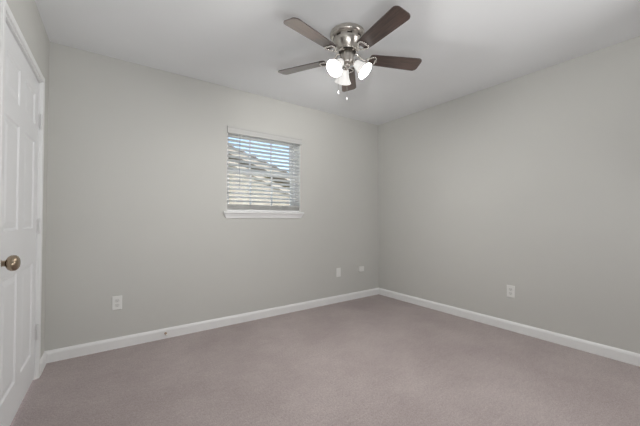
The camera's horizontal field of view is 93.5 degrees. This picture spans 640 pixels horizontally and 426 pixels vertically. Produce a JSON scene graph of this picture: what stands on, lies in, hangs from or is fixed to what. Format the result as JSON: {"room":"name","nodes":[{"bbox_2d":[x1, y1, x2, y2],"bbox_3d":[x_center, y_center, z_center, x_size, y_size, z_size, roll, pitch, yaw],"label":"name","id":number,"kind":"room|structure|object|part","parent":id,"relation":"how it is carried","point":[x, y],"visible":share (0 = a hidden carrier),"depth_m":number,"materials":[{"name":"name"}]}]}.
{"room":"empty bedroom","nodes":[
{"label":"empty bedroom","id":0,"kind":"room"},
{"bbox_2d":[0,0,49,358],"bbox_3d":[0.062,-0.153,-0.980,0.171,2.456,8.170,1,-1,-34],"label":"wall","id":1,"kind":"structure","parent":0,"point":[26,14],"depth_m":2.13,"materials":[{"name":"paint"}]},
{"bbox_2d":[0,15,41,425],"bbox_3d":[-1.723,0.101,1.674,0.234,2.045,0.903,1,-1,-34],"label":"door","id":2,"kind":"structure","parent":1,"relation":"in","point":[19,326],"depth_m":1.67,"materials":[{"name":"white paint"}]},
{"bbox_3d":[-1.420,0.230,1.380,0.065,0.073,0.074,1,-1,-34],"label":"knob","id":3,"kind":"part","parent":2,"relation":"part of","materials":[{"name":"brown metal"}]},
{"bbox_2d":[0,0,44,378],"bbox_3d":[-1.675,0.086,1.708,0.012,2.077,0.967,1,-1,-34],"label":"door frame","id":4,"kind":"structure","parent":1,"relation":"attached to","point":[5,10],"depth_m":1.56,"materials":[{"name":"white paint"}]},
{"bbox_2d":[40,351,46,375],"bbox_3d":[-1.115,1.064,0.877,0.014,0.090,3.400,1,-1,-34],"label":"baseboard","id":5,"kind":"structure","parent":1,"relation":"attached to","point":[43,359],"depth_m":2.17,"materials":[{"name":"white paint"}]},
{"bbox_2d":[45,42,378,350],"bbox_3d":[-0.666,-0.073,3.409,3.600,2.456,0.170,1,-1,-35],"label":"wall","id":6,"kind":"structure","parent":0,"point":[137,170],"depth_m":2.81,"materials":[{"name":"paint"}]},
{"bbox_2d":[112,295,121,310],"bbox_3d":[-1.712,0.759,2.539,0.072,0.116,0.008,1,-1,-35],"label":"wall outlet","id":7,"kind":"object","parent":6,"relation":"attached to","point":[116,300],"visible":1,"depth_m":2.54,"materials":[{"name":"white plastic"}]},
{"bbox_2d":[45,288,378,362],"bbox_3d":[-0.613,1.108,3.313,3.600,0.090,0.014,1,-1,-35],"label":"baseboard","id":8,"kind":"structure","parent":6,"relation":"attached to","point":[74,351],"depth_m":2.85,"materials":[{"name":"white paint"}]},
{"bbox_2d":[223,133,303,217],"bbox_3d":[-0.637,-0.417,3.411,0.956,0.957,0.201,1,-1,-35],"label":"window","id":9,"kind":"structure","parent":6,"relation":"in","point":[228,214],"depth_m":3.46,"materials":[{"name":"white plastic"}]},
{"bbox_3d":[-0.688,-0.649,3.487,0.818,0.422,0.020,1,-1,-35],"label":"sash","id":10,"kind":"part","parent":9,"relation":"part of","materials":[{"name":"white plastic"}]},
{"bbox_3d":[-0.675,-0.259,3.462,0.818,0.431,0.020,1,-1,-35],"label":"sash","id":11,"kind":"part","parent":9,"relation":"part of","materials":[{"name":"white plastic"}]},
{"bbox_3d":[-0.681,-0.452,3.473,0.886,0.885,0.050,1,-1,-35],"label":"frame","id":12,"kind":"part","parent":9,"relation":"part of","materials":[{"name":"white plastic"}]},
{"bbox_2d":[227,126,301,211],"bbox_3d":[-0.605,-0.454,3.382,0.900,0.885,0.082,1,-1,-35],"label":"window blind","id":13,"kind":"object","parent":9,"relation":"attached to","point":[230,129],"visible":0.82,"depth_m":3.35,"materials":[{"name":"white plastic"}]},
{"bbox_3d":[-0.619,-0.022,3.379,0.872,0.020,0.052,1,-1,-35],"label":"rail","id":14,"kind":"part","parent":13,"relation":"part of","materials":[{"name":"white plastic"}]},
{"bbox_3d":[-0.348,-0.431,3.545,0.002,0.807,0.002,1,-1,-35],"label":"ladder cord","id":15,"kind":"part","parent":13,"relation":"part of","materials":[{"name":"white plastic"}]},
{"bbox_2d":[336,268,340,276],"bbox_3d":[0.243,0.775,3.932,0.070,0.116,0.007,1,-1,-35],"label":"plastic plate","id":16,"kind":"object","parent":6,"relation":"attached to","point":[338,270],"visible":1,"depth_m":3.93,"materials":[{"name":"white plastic"}]},
{"bbox_2d":[358,266,363,271],"bbox_3d":[0.568,0.769,4.149,0.082,0.069,0.030,1,-1,-35],"label":"phone jack","id":17,"kind":"object","parent":6,"relation":"attached to","point":[360,268],"visible":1,"depth_m":4.13,"materials":[{"name":"white plastic"}]},
{"bbox_2d":[10,294,639,425],"bbox_3d":[1.584,1.155,0.097,4.150,0.120,8.200,1,-1,-35],"label":"floor","id":18,"kind":"structure","parent":0,"point":[375,360],"depth_m":2.06,"materials":[{"name":"beige carpet"}]},
{"bbox_2d":[35,0,639,124],"bbox_3d":[1.584,-1.421,0.144,4.150,0.120,8.200,1,-1,-35],"label":"ceiling","id":19,"kind":"structure","parent":0,"point":[464,47],"depth_m":2.31,"materials":[{"name":"paint"}]},
{"bbox_2d":[278,6,421,99],"bbox_3d":[0.206,-1.064,2.178,1.107,0.520,1.092,1,-1,-35],"label":"ceiling fan","id":20,"kind":"object","parent":19,"relation":"hanging from","point":[346,38],"visible":1,"depth_m":2.14,"materials":[{"name":"brown wood"}]},
{"bbox_3d":[-0.136,-1.140,2.366,0.406,0.006,0.132,0,11,25],"label":"blade","id":21,"kind":"part","parent":20,"relation":"part of","materials":[{"name":"brown wood"}]},
{"bbox_3d":[-0.051,-1.148,1.939,0.132,0.006,0.406,15,10,42],"label":"blade","id":22,"kind":"part","parent":20,"relation":"part of","materials":[{"name":"brown wood"}]},
{"bbox_3d":[0.075,-1.157,2.266,0.168,0.064,0.090,0,11,25],"label":"blade arm","id":23,"kind":"part","parent":20,"relation":"part of","materials":[{"name":"silver metal"}]},
{"bbox_3d":[0.111,-1.160,2.108,0.090,0.064,0.168,15,10,42],"label":"blade arm","id":24,"kind":"part","parent":20,"relation":"part of","materials":[{"name":"silver metal"}]},
{"bbox_3d":[0.104,-1.041,2.136,0.119,0.132,0.129,0,-1,18],"label":"lamp shade","id":25,"kind":"part","parent":20,"relation":"part of","materials":[{"name":"white glass"}]},
{"bbox_3d":[0.187,-1.038,2.327,0.122,0.132,0.130,1,-1,-35],"label":"lamp shade","id":26,"kind":"part","parent":20,"relation":"part of","materials":[{"name":"white glass"}]},
{"bbox_3d":[0.245,-1.136,2.579,0.132,0.006,0.406,-12,-2,6],"label":"blade","id":27,"kind":"part","parent":20,"relation":"part of","materials":[{"name":"brown wood"}]},
{"bbox_3d":[0.271,-1.161,2.093,0.090,0.064,0.168,14,-8,-28],"label":"blade arm","id":28,"kind":"part","parent":20,"relation":"part of","materials":[{"name":"silver metal"}]},
{"bbox_3d":[0.318,-1.040,2.172,0.120,0.132,0.128,1,-1,-35],"label":"lamp shade","id":29,"kind":"part","parent":20,"relation":"part of","materials":[{"name":"white glass"}]},
{"bbox_3d":[0.335,-1.158,2.241,0.168,0.064,0.090,0,-13,-11],"label":"blade arm","id":30,"kind":"part","parent":20,"relation":"part of","materials":[{"name":"silver metal"}]},
{"bbox_3d":[0.382,-1.149,1.887,0.132,0.006,0.406,14,-8,-28],"label":"blade","id":31,"kind":"part","parent":20,"relation":"part of","materials":[{"name":"brown wood"}]},
{"bbox_3d":[0.565,-1.142,2.283,0.406,0.006,0.132,0,-13,-11],"label":"blade","id":32,"kind":"part","parent":20,"relation":"part of","materials":[{"name":"brown wood"}]},
{"bbox_2d":[378,36,639,353],"bbox_3d":[3.190,-0.112,1.245,0.170,2.456,8.170,1,-1,-35],"label":"wall","id":33,"kind":"structure","parent":0,"point":[530,183],"depth_m":2.82,"materials":[{"name":"paint"}]},
{"bbox_2d":[379,288,639,366],"bbox_3d":[1.830,1.102,2.974,0.014,0.090,3.400,1,-1,-35],"label":"baseboard","id":34,"kind":"structure","parent":33,"relation":"attached to","point":[610,352],"depth_m":2.80,"materials":[{"name":"white paint"}]},
{"bbox_2d":[507,285,514,297],"bbox_3d":[1.862,0.765,2.939,0.008,0.116,0.072,1,-1,-35],"label":"wall outlet","id":35,"kind":"object","parent":33,"relation":"attached to","point":[510,289],"visible":1,"depth_m":2.94,"materials":[{"name":"white plastic"}]},
{"label":"outside","id":36,"kind":"structure","parent":0,"visible":0},
{"bbox_3d":[-15.526,2.059,29.763,70.000,0.150,59.600,1,-1,-35],"label":"ground","id":37,"kind":"structure","parent":36,"visible":0},
{"bbox_2d":[228,145,289,205],"bbox_3d":[-3.202,-0.504,9.954,5.850,4.254,4.640,1,-1,-35],"label":"neighboring house","id":38,"kind":"structure","parent":37,"relation":"on","point":[246,203],"depth_m":8.31,"materials":[{"name":"beige"}]}
]}

